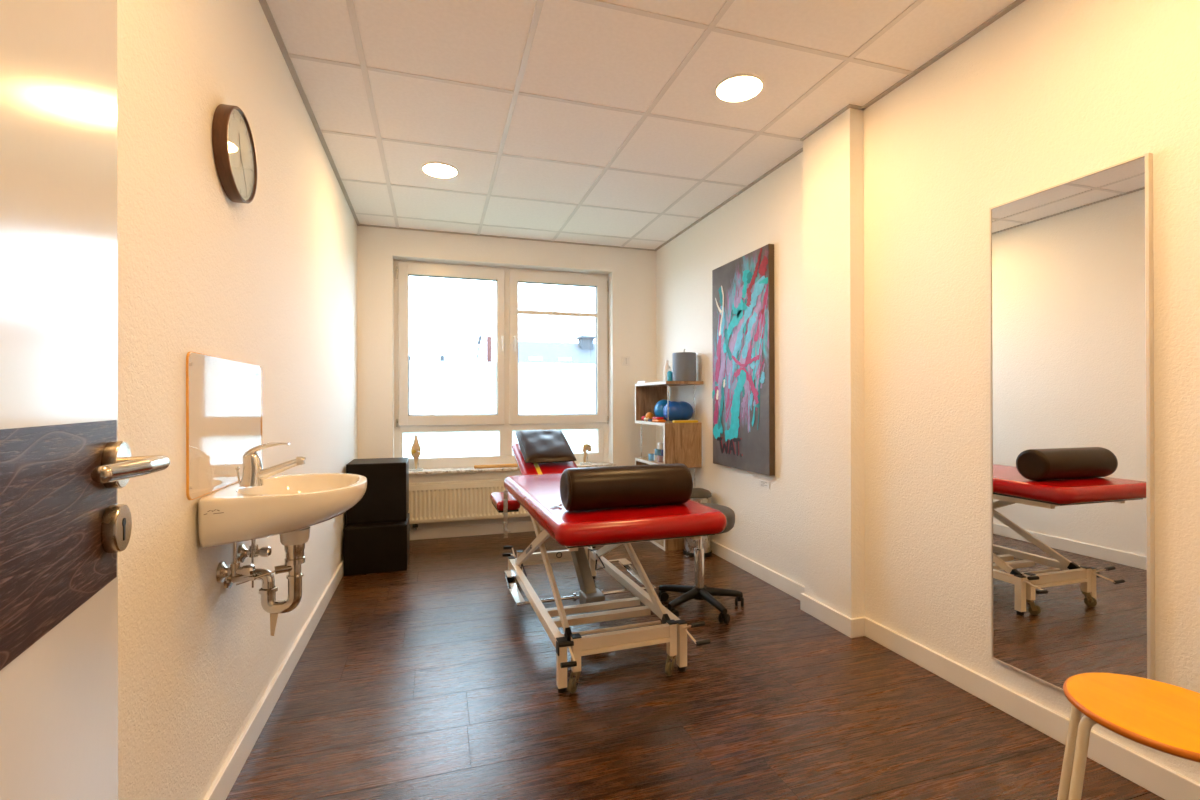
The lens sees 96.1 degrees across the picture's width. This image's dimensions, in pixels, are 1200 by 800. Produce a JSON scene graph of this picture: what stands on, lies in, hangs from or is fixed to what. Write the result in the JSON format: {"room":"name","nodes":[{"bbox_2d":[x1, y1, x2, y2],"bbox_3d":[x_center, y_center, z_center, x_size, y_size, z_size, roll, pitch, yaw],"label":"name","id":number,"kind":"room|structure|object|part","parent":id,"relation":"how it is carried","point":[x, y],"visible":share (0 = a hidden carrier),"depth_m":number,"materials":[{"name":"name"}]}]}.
{"room":"physiotherapy treatment room","nodes":[
{"label":"physiotherapy treatment room","id":0,"kind":"room"},
{"bbox_2d":[117,0,357,799],"bbox_3d":[-1.110,-0.179,1.415,0.150,2.580,6.357,0,0,-17],"label":"wall","id":1,"kind":"structure","parent":0,"point":[269,281],"depth_m":1.42,"materials":[{"name":"white paint"}]},
{"bbox_2d":[186,352,261,499],"bbox_3d":[-1.068,0.063,1.555,0.010,0.359,0.575,0,0,-17],"label":"backsplash","id":2,"kind":"structure","parent":1,"relation":"attached to","point":[188,363],"depth_m":1.28,"materials":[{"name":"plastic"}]},
{"bbox_2d":[212,104,256,203],"bbox_3d":[-1.062,-0.714,1.574,0.035,0.262,0.262,0,0,-17],"label":"wall clock","id":3,"kind":"object","parent":1,"relation":"attached to","point":[234,152],"visible":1,"depth_m":1.54,"materials":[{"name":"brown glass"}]},
{"bbox_2d":[203,558,343,799],"bbox_3d":[-1.185,1.069,1.948,0.015,0.086,4.687,0,0,-17],"label":"baseboard","id":4,"kind":"structure","parent":1,"relation":"attached to","point":[224,781],"depth_m":1.86,"materials":[{"name":"white wood"}]},
{"bbox_2d":[198,473,366,635],"bbox_3d":[-0.887,0.465,1.583,0.371,0.442,0.457,0,0,-17],"label":"washbasin","id":5,"kind":"object","parent":1,"relation":"attached to","point":[285,506],"visible":0.98,"depth_m":1.49,"materials":[{"name":"white ceramic"}]},
{"bbox_3d":[-0.990,0.478,1.517,0.026,0.028,0.030,0,0,-17],"label":"valve knob","id":6,"kind":"part","parent":5,"relation":"part of","materials":[{"name":"silver metal"}]},
{"bbox_3d":[-0.959,0.460,1.546,0.146,0.150,0.028,0,0,-23],"label":"popup rod","id":7,"kind":"part","parent":5,"relation":"part of","materials":[{"name":"silver metal"}]},
{"bbox_3d":[-1.038,0.471,1.673,0.026,0.028,0.030,0,0,-17],"label":"valve knob","id":8,"kind":"part","parent":5,"relation":"part of","materials":[{"name":"silver metal"}]},
{"bbox_2d":[235,442,305,486],"bbox_3d":[-0.944,0.182,1.548,0.176,0.122,0.048,0,0,-17],"label":"tap","id":9,"kind":"object","parent":5,"relation":"on","point":[253,474],"visible":1,"depth_m":1.53,"materials":[{"name":"silver metal"}]},
{"bbox_3d":[-1.018,0.213,1.516,0.014,0.052,0.011,0,0,-17],"label":"pull knob","id":10,"kind":"part","parent":9,"relation":"part of","materials":[{"name":"silver metal"}]},
{"bbox_3d":[-0.952,0.145,1.545,0.110,0.048,0.038,0,0,-17],"label":"lever","id":11,"kind":"part","parent":9,"relation":"part of","materials":[{"name":"silver metal"}]},
{"bbox_3d":[-0.930,0.201,1.552,0.122,0.063,0.031,0,0,-17],"label":"spout","id":12,"kind":"part","parent":9,"relation":"part of","materials":[{"name":"silver metal"}]},
{"bbox_2d":[198,473,366,548],"bbox_3d":[-0.887,0.331,1.583,0.371,0.174,0.456,0,0,-17],"label":"basin","id":13,"kind":"object","parent":5,"relation":"in","point":[286,506],"depth_m":1.40,"materials":[{"name":"white ceramic"}]},
{"bbox_2d":[284,543,304,578],"bbox_3d":[-0.895,0.467,1.581,0.053,0.102,0.053,0,0,-17],"label":"outlet","id":14,"kind":"object","parent":5,"relation":"attached to","point":[294,552],"depth_m":1.56,"materials":[{"name":"silver metal"}]},
{"bbox_2d":[357,226,655,528],"bbox_3d":[-0.729,-0.175,4.701,2.810,2.580,0.300,0,0,-17],"label":"wall","id":15,"kind":"structure","parent":0,"point":[634,270],"depth_m":4.48,"materials":[{"name":"white paint"}]},
{"bbox_2d":[408,479,529,529],"bbox_3d":[-0.808,0.839,4.455,1.590,0.369,0.118,0,0,-17],"label":"radiator","id":16,"kind":"object","parent":15,"relation":"attached to","point":[446,501],"visible":0.42,"depth_m":4.29,"materials":[{"name":"metal"}]},
{"bbox_2d":[409,479,504,484],"bbox_3d":[-0.802,0.657,4.435,1.590,0.006,0.071,0,0,-17],"label":"grille","id":17,"kind":"object","parent":16,"relation":"attached to","point":[490,481],"depth_m":4.33,"materials":[{"name":"metal"}]},
{"bbox_2d":[410,521,543,539],"bbox_3d":[-0.672,1.072,4.550,2.495,0.086,0.015,0,0,-17],"label":"baseboard","id":18,"kind":"structure","parent":15,"relation":"attached to","point":[526,526],"depth_m":4.42,"materials":[{"name":"white wood"}]},
{"bbox_2d":[392,255,612,469],"bbox_3d":[-0.816,-0.275,4.705,1.878,1.745,0.361,0,0,-17],"label":"window","id":19,"kind":"structure","parent":15,"relation":"in","point":[461,414],"depth_m":4.62,"materials":[{"name":"plastic"}]},
{"bbox_3d":[-1.235,-0.457,4.521,0.858,1.335,0.052,0,0,-17],"label":"sash","id":20,"kind":"part","parent":19,"relation":"part of","materials":[{"name":"plastic"}]},
{"bbox_3d":[-0.825,-0.484,4.592,0.028,0.130,0.056,0,0,-17],"label":"handle","id":21,"kind":"part","parent":19,"relation":"part of","materials":[{"name":"plastic"}]},
{"bbox_3d":[-0.736,-0.485,4.620,0.028,0.130,0.056,0,0,-17],"label":"handle","id":22,"kind":"part","parent":19,"relation":"part of","materials":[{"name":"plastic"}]},
{"bbox_3d":[-0.363,-0.459,4.789,0.880,1.335,0.052,0,0,-17],"label":"sash","id":23,"kind":"part","parent":19,"relation":"part of","materials":[{"name":"plastic"}]},
{"bbox_2d":[409,462,615,474],"bbox_3d":[-0.790,0.577,4.556,1.898,0.020,0.186,0,0,-17],"label":"windowsill","id":24,"kind":"structure","parent":15,"relation":"attached to","point":[596,464],"depth_m":4.42,"materials":[{"name":"stone"}]},
{"bbox_2d":[411,435,420,468],"bbox_3d":[-1.478,0.426,4.331,0.108,0.285,0.095,0,0,-17],"label":"model","id":25,"kind":"object","parent":24,"relation":"on","point":[415,449],"visible":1,"depth_m":4.32},
{"bbox_2d":[474,463,517,468],"bbox_3d":[-0.833,0.552,4.519,0.438,0.029,0.029,0,0,-19],"label":"stick","id":26,"kind":"object","parent":24,"relation":"on","point":[515,464],"visible":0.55,"depth_m":4.50,"materials":[{"name":"brown wood"}]},
{"bbox_2d":[582,444,591,462],"bbox_3d":[-0.122,0.476,4.748,0.108,0.179,0.095,0,0,-17],"label":"model","id":27,"kind":"object","parent":24,"relation":"on","point":[586,447],"visible":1,"depth_m":4.74},
{"bbox_2d":[622,357,629,365],"bbox_3d":[0.232,-0.349,4.832,0.080,0.080,0.015,0,0,-17],"label":"wall switch","id":28,"kind":"object","parent":15,"relation":"attached to","point":[625,360],"visible":1,"depth_m":4.83,"materials":[{"name":"plastic"}]},
{"bbox_2d":[259,0,1024,250],"bbox_3d":[0.175,-1.419,1.751,2.810,0.106,6.477,0,0,-17],"label":"ceiling","id":29,"kind":"structure","parent":0,"point":[603,123],"depth_m":2.39,"materials":[{"name":"white tile"}]},
{"bbox_2d":[421,162,458,177],"bbox_3d":[-0.950,-1.363,3.203,0.212,0.010,0.212,0,0,-17],"label":"recessed light","id":30,"kind":"object","parent":29,"relation":"in","point":[434,169],"visible":1,"depth_m":3.19,"materials":[{"name":"white glass"}]},
{"bbox_2d":[715,73,763,102],"bbox_3d":[0.612,-1.368,2.371,0.212,0.010,0.212,0,0,-17],"label":"recessed light","id":31,"kind":"object","parent":29,"relation":"in","point":[741,87],"visible":1,"depth_m":2.36,"materials":[{"name":"white glass"}]},
{"bbox_2d":[226,531,1164,799],"bbox_3d":[0.201,1.167,1.684,3.110,0.120,6.107,0,0,-17],"label":"floor","id":32,"kind":"structure","parent":0,"point":[428,680],"depth_m":1.91,"materials":[{"name":"brown wood"}]},
{"bbox_2d":[344,513,409,575],"bbox_3d":[-1.498,0.964,3.648,0.380,0.303,0.390,0,0,-17],"label":"cube","id":33,"kind":"object","parent":32,"relation":"on","point":[380,547],"visible":0.86,"depth_m":3.47,"materials":[{"name":"black leather"}]},
{"bbox_2d":[346,457,408,523],"bbox_3d":[-1.527,0.615,3.727,0.371,0.393,0.355,0,0,-17],"label":"cube","id":34,"kind":"object","parent":33,"relation":"on","point":[385,498],"visible":0.96,"depth_m":3.57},
{"bbox_2d":[490,443,726,693],"bbox_3d":[-0.084,0.693,2.728,0.774,0.834,1.790,0,0,-17],"label":"table","id":35,"kind":"object","parent":32,"relation":"on","point":[537,487],"visible":0.85,"depth_m":2.20,"materials":[{"name":"red leather"}]},
{"bbox_3d":[-0.329,0.723,2.653,0.018,0.439,0.894,0,0,-18],"label":"scissor arm","id":36,"kind":"part","parent":35,"relation":"part of"},
{"bbox_3d":[-0.335,0.948,2.623,0.034,0.055,1.239,0,0,-18],"label":"rail","id":37,"kind":"part","parent":35,"relation":"part of","materials":[{"name":"white metal"}]},
{"bbox_2d":[515,430,576,462],"bbox_3d":[-0.344,0.283,3.354,0.316,0.180,0.381,0,0,-17],"label":"pillow","id":38,"kind":"object","parent":35,"relation":"on","point":[536,446],"visible":1,"depth_m":3.29,"materials":[{"name":"black leather"}]},
{"bbox_3d":[-0.261,0.723,2.526,0.018,0.435,0.878,0,0,-18],"label":"scissor arm","id":39,"kind":"part","parent":35,"relation":"part of"},
{"bbox_3d":[-0.145,1.002,2.052,0.036,0.175,0.036,0,0,-17],"label":"leg","id":40,"kind":"part","parent":35,"relation":"part of","materials":[{"name":"white metal"}]},
{"bbox_3d":[-0.091,0.968,2.057,0.034,0.127,0.034,0,0,-17],"label":"castor post","id":41,"kind":"part","parent":35,"relation":"part of","materials":[{"name":"white metal"}]},
{"bbox_3d":[-0.077,0.840,2.736,0.107,0.350,0.325,0,0,-22],"label":"lift motor","id":42,"kind":"part","parent":35,"relation":"part of","materials":[{"name":"grey paint"}]},
{"bbox_3d":[-0.045,1.014,3.353,0.036,0.155,0.036,0,0,-17],"label":"leg","id":43,"kind":"part","parent":35,"relation":"part of","materials":[{"name":"white metal"}]},
{"bbox_3d":[0.119,0.722,2.802,0.018,0.439,0.894,0,0,-18],"label":"scissor arm","id":44,"kind":"part","parent":35,"relation":"part of"},
{"bbox_3d":[0.052,0.959,2.258,0.436,0.015,0.015,0,0,-18],"label":"cross rod","id":45,"kind":"part","parent":35,"relation":"part of","materials":[{"name":"white metal"}]},
{"bbox_2d":[550,463,692,510],"bbox_3d":[0.086,0.334,2.091,0.539,0.159,0.198,0,0,-17],"label":"bolster","id":46,"kind":"object","parent":35,"relation":"on","point":[587,488],"visible":1,"depth_m":2.02,"materials":[{"name":"black leather"}]},
{"bbox_3d":[-0.042,0.523,2.538,0.546,0.030,1.171,0,0,-17],"label":"frame","id":47,"kind":"part","parent":35,"relation":"part of","materials":[{"name":"metal"}]},
{"bbox_3d":[0.145,0.947,2.782,0.034,0.055,1.239,0,0,-18],"label":"rail","id":48,"kind":"part","parent":35,"relation":"part of","materials":[{"name":"white metal"}]},
{"bbox_3d":[0.140,0.722,2.659,0.018,0.435,0.878,0,0,-18],"label":"scissor arm","id":49,"kind":"part","parent":35,"relation":"part of"},
{"bbox_3d":[0.291,0.967,2.184,0.034,0.127,0.034,0,0,-17],"label":"castor post","id":50,"kind":"part","parent":35,"relation":"part of","materials":[{"name":"white metal"}]},
{"bbox_3d":[0.335,1.001,2.211,0.036,0.175,0.036,0,0,-17],"label":"leg","id":51,"kind":"part","parent":35,"relation":"part of","materials":[{"name":"white metal"}]},
{"bbox_2d":[635,381,702,550],"bbox_3d":[0.535,0.486,4.286,0.304,1.250,0.642,0,0,-17],"label":"shelf unit","id":52,"kind":"object","parent":32,"relation":"on","point":[682,442],"visible":0.56,"depth_m":4.03,"materials":[{"name":"brown wood"}]},
{"bbox_3d":[0.348,0.340,4.529,0.009,0.292,0.009,0,0,-17],"label":"support rod","id":53,"kind":"part","parent":52,"relation":"part of","materials":[{"name":"silver metal"}]},
{"bbox_3d":[0.446,0.650,4.583,0.301,0.284,0.022,0,0,-17],"label":"panel","id":54,"kind":"part","parent":52,"relation":"part of","materials":[{"name":"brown wood"}]},
{"bbox_2d":[637,381,658,382],"bbox_3d":[0.398,-0.148,4.467,0.132,0.020,0.185,0,0,-17],"label":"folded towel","id":55,"kind":"object","parent":52,"relation":"on","point":[637,381],"visible":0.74,"depth_m":4.39,"materials":[{"name":"white fabric"}]},
{"bbox_2d":[645,412,653,418],"bbox_3d":[0.406,0.136,4.409,0.072,0.072,0.072,0,0,-17],"label":"ball","id":56,"kind":"object","parent":52,"relation":"on","point":[650,415],"visible":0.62,"depth_m":4.38,"materials":[{"name":"plastic"}]},
{"bbox_2d":[648,454,654,460],"bbox_3d":[0.423,0.461,4.350,0.064,0.050,0.064,0,0,-17],"label":"tape roll","id":57,"kind":"object","parent":52,"relation":"on","point":[650,456],"visible":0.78,"depth_m":4.32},
{"bbox_3d":[0.444,0.028,4.584,0.301,0.288,0.022,0,0,-17],"label":"panel","id":58,"kind":"part","parent":52,"relation":"part of","materials":[{"name":"brown wood"}]},
{"bbox_2d":[652,419,665,421],"bbox_3d":[0.457,0.161,4.186,0.066,0.020,0.135,0,0,-17],"label":"pad","id":59,"kind":"object","parent":52,"relation":"on","point":[653,420],"visible":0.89,"depth_m":4.13,"materials":[{"name":"plastic"}]},
{"bbox_2d":[657,455,662,461],"bbox_3d":[0.480,0.460,4.227,0.062,0.050,0.062,0,0,-17],"label":"tape roll","id":60,"kind":"object","parent":52,"relation":"on","point":[659,457],"visible":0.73,"depth_m":4.20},
{"bbox_3d":[0.505,0.410,4.213,0.060,0.048,0.060,0,0,-17],"label":"tape roll","id":61,"kind":"object","parent":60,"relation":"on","visible":0},
{"bbox_2d":[658,442,662,448],"bbox_3d":[0.481,0.360,4.232,0.056,0.050,0.056,0,0,-17],"label":"tape roll","id":62,"kind":"object","parent":61,"relation":"on","point":[660,444],"visible":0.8,"depth_m":4.21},
{"bbox_2d":[654,399,670,420],"bbox_3d":[0.529,0.084,4.405,0.176,0.176,0.176,0,0,-17],"label":"exercise ball","id":63,"kind":"object","parent":52,"relation":"on","point":[658,409],"visible":0.56,"depth_m":4.35,"materials":[{"name":"blue plastic"}]},
{"bbox_2d":[663,360,670,380],"bbox_3d":[0.531,-0.229,4.276,0.056,0.181,0.056,0,0,-17],"label":"spray bottle","id":64,"kind":"object","parent":52,"relation":"on","point":[666,367],"visible":0.73,"depth_m":4.26,"materials":[{"name":"white plastic"}]},
{"bbox_3d":[0.507,0.027,4.011,0.007,0.288,0.007,0,0,-17],"label":"support rod","id":65,"kind":"part","parent":52,"relation":"part of","materials":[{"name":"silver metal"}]},
{"bbox_2d":[667,369,671,380],"bbox_3d":[0.544,-0.191,4.190,0.042,0.105,0.042,0,0,-17],"label":"bottle","id":66,"kind":"object","parent":52,"relation":"on","point":[669,373],"visible":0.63,"depth_m":4.17,"materials":[{"name":"plastic"}]},
{"bbox_3d":[0.620,0.951,4.018,0.301,0.276,0.022,0,0,-17],"label":"panel","id":67,"kind":"part","parent":52,"relation":"part of","materials":[{"name":"brown wood"}]},
{"bbox_2d":[663,401,692,420],"bbox_3d":[0.604,0.088,4.161,0.236,0.157,0.158,0,0,-26],"label":"ball","id":68,"kind":"object","parent":52,"relation":"on","point":[682,410],"visible":0.89,"depth_m":4.10,"materials":[{"name":"blue plastic"}]},
{"bbox_3d":[0.618,0.339,4.019,0.301,0.292,0.022,0,0,-17],"label":"panel","id":69,"kind":"part","parent":52,"relation":"part of","materials":[{"name":"brown wood"}]},
{"bbox_2d":[672,349,695,380],"bbox_3d":[0.643,-0.265,4.117,0.178,0.252,0.178,0,0,-17],"label":"canister","id":70,"kind":"object","parent":52,"relation":"on","point":[683,363],"visible":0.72,"depth_m":4.04,"materials":[{"name":"grey"}]},
{"bbox_2d":[672,420,697,422],"bbox_3d":[0.640,0.162,4.044,0.200,0.018,0.045,0,0,-17],"label":"pad","id":71,"kind":"object","parent":52,"relation":"on","point":[673,421],"visible":1,"depth_m":4.02,"materials":[{"name":"yellow plastic"}]},
{"bbox_3d":[0.716,0.026,4.075,0.007,0.288,0.007,0,0,-17],"label":"support rod","id":72,"kind":"part","parent":52,"relation":"part of","materials":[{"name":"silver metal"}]},
{"bbox_3d":[0.461,0.460,4.289,0.060,0.050,0.060,0,0,-17],"label":"tape roll","id":73,"kind":"object","parent":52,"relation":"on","visible":0},
{"bbox_2d":[655,449,660,454],"bbox_3d":[0.463,0.410,4.263,0.060,0.048,0.060,0,0,-17],"label":"tape roll","id":74,"kind":"object","parent":73,"relation":"on","point":[657,451],"visible":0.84,"depth_m":4.24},
{"bbox_2d":[683,488,711,557],"bbox_3d":[0.700,0.874,3.874,0.206,0.472,0.231,0,0,11],"label":"pedal bin","id":75,"kind":"object","parent":32,"relation":"on","point":[699,495],"visible":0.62,"depth_m":3.81,"materials":[{"name":"silver metal"}]},
{"bbox_3d":[0.702,0.665,3.886,0.202,0.054,0.202,0,0,-17],"label":"lid","id":76,"kind":"part","parent":75,"relation":"part of","materials":[{"name":"grey plastic"}]},
{"bbox_2d":[658,503,743,623],"bbox_3d":[0.546,0.842,2.860,0.468,0.534,0.454,0,0,-17],"label":"stool","id":77,"kind":"object","parent":32,"relation":"on","point":[699,591],"visible":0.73,"depth_m":2.85,"materials":[{"name":"grey plastic"}]},
{"bbox_3d":[0.421,1.026,2.936,0.212,0.064,0.044,0,0,32],"label":"leg","id":78,"kind":"part","parent":77,"relation":"part of","materials":[{"name":"black plastic"}]},
{"bbox_3d":[0.432,1.026,2.788,0.212,0.064,0.044,0,0,-40],"label":"leg","id":79,"kind":"part","parent":77,"relation":"part of","materials":[{"name":"black plastic"}]},
{"bbox_3d":[0.576,1.025,2.753,0.044,0.064,0.212,0,0,-22],"label":"leg","id":80,"kind":"part","parent":77,"relation":"part of","materials":[{"name":"black plastic"}]},
{"bbox_3d":[0.527,0.629,2.870,0.374,0.109,0.374,0,0,-17],"label":"seat","id":81,"kind":"part","parent":77,"relation":"part of","materials":[{"name":"grey fabric"}]},
{"bbox_3d":[0.654,1.025,2.878,0.212,0.064,0.044,0,0,-4],"label":"leg","id":82,"kind":"part","parent":77,"relation":"part of","materials":[{"name":"black plastic"}]},
{"bbox_2d":[1057,673,1199,799],"bbox_3d":[1.195,0.879,1.135,0.380,0.450,0.332,0,0,37],"label":"stool","id":83,"kind":"object","parent":32,"relation":"on","point":[1157,715],"visible":1,"depth_m":1.16,"materials":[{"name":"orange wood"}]},
{"bbox_3d":[1.142,0.887,1.235,0.020,0.425,0.186,0,0,-28],"label":"leg","id":84,"kind":"part","parent":83,"relation":"part of","materials":[{"name":"metal"}]},
{"bbox_3d":[1.085,0.886,1.158,0.186,0.426,0.020,0,0,12],"label":"leg","id":85,"kind":"part","parent":83,"relation":"part of","materials":[{"name":"silver metal"}]},
{"bbox_3d":[1.194,0.663,1.135,0.332,0.018,0.332,0,0,-17],"label":"seat","id":86,"kind":"part","parent":83,"relation":"part of","materials":[{"name":"orange plastic"}]},
{"bbox_2d":[803,108,864,618],"bbox_3d":[1.165,-0.143,2.694,0.088,2.500,0.335,0,0,-17],"label":"wall pillar","id":87,"kind":"structure","parent":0,"point":[833,200],"depth_m":2.61,"materials":[{"name":"white paint"}]},
{"bbox_2d":[656,0,1199,783],"bbox_3d":[1.432,-0.185,2.197,0.150,2.580,6.357,0,0,-17],"label":"wall","id":88,"kind":"structure","parent":0,"point":[1050,93],"depth_m":2.09,"materials":[{"name":"white paint"}]},
{"bbox_2d":[712,244,774,475],"bbox_3d":[0.920,-0.238,3.529,0.044,1.380,0.681,0,0,-17],"label":"painting","id":89,"kind":"object","parent":88,"relation":"attached to","point":[743,394],"visible":1,"depth_m":3.44,"materials":[{"name":"fabric"}]},
{"bbox_2d":[759,480,769,488],"bbox_3d":[1.010,0.516,3.312,0.004,0.040,0.110,0,0,-17],"label":"label","id":90,"kind":"object","parent":88,"relation":"attached to","point":[766,484],"visible":1,"depth_m":3.31,"materials":[{"name":"white plastic"}]},
{"bbox_2d":[711,540,1199,799],"bbox_3d":[1.164,1.064,2.663,0.093,0.086,4.672,0,0,-17],"label":"baseboard","id":91,"kind":"structure","parent":88,"relation":"attached to","point":[1160,780],"depth_m":1.96,"materials":[{"name":"white wood"}]},
{"bbox_2d":[989,152,1154,691],"bbox_3d":[1.487,0.119,1.734,0.019,1.630,0.455,0,0,-17],"label":"wall mirror","id":92,"kind":"object","parent":88,"relation":"attached to","point":[1072,299],"visible":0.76,"depth_m":1.69,"materials":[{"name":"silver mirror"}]},
{"bbox_3d":[0.710,-0.187,0.020,2.810,2.580,0.120,0,0,-17],"label":"wall","id":93,"kind":"structure","parent":0,"visible":0},
{"bbox_2d":[0,0,169,799],"bbox_3d":[-0.357,0.102,0.241,0.097,1.992,0.855,0,0,-26],"label":"door","id":94,"kind":"structure","parent":93,"relation":"in","point":[64,464],"depth_m":0.49,"materials":[{"name":"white wood"}]},
{"bbox_3d":[-0.481,0.070,0.559,0.049,0.018,0.134,0,0,-34],"label":"handle","id":95,"kind":"part","parent":94,"relation":"part of","materials":[{"name":"silver metal"}]},
{"label":"outside","id":96,"kind":"structure","parent":0,"visible":0},
{"bbox_3d":[-6.788,4.309,47.626,105.000,0.200,84.943,0,0,-17],"label":"ground","id":97,"kind":"structure","parent":96,"visible":0},
{"bbox_2d":[409,335,495,361],"bbox_3d":[-6.868,0.619,24.042,4.800,7.096,5.800,0,0,-17],"label":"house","id":98,"kind":"structure","parent":97,"relation":"on","point":[489,338],"depth_m":24.45,"materials":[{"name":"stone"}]},
{"bbox_2d":[518,336,594,363],"bbox_3d":[-1.206,0.575,26.044,6.600,7.160,6.300,0,0,-17],"label":"house","id":99,"kind":"structure","parent":97,"relation":"on","point":[583,352],"depth_m":24.46,"materials":[{"name":"grey stone"}]}
]}

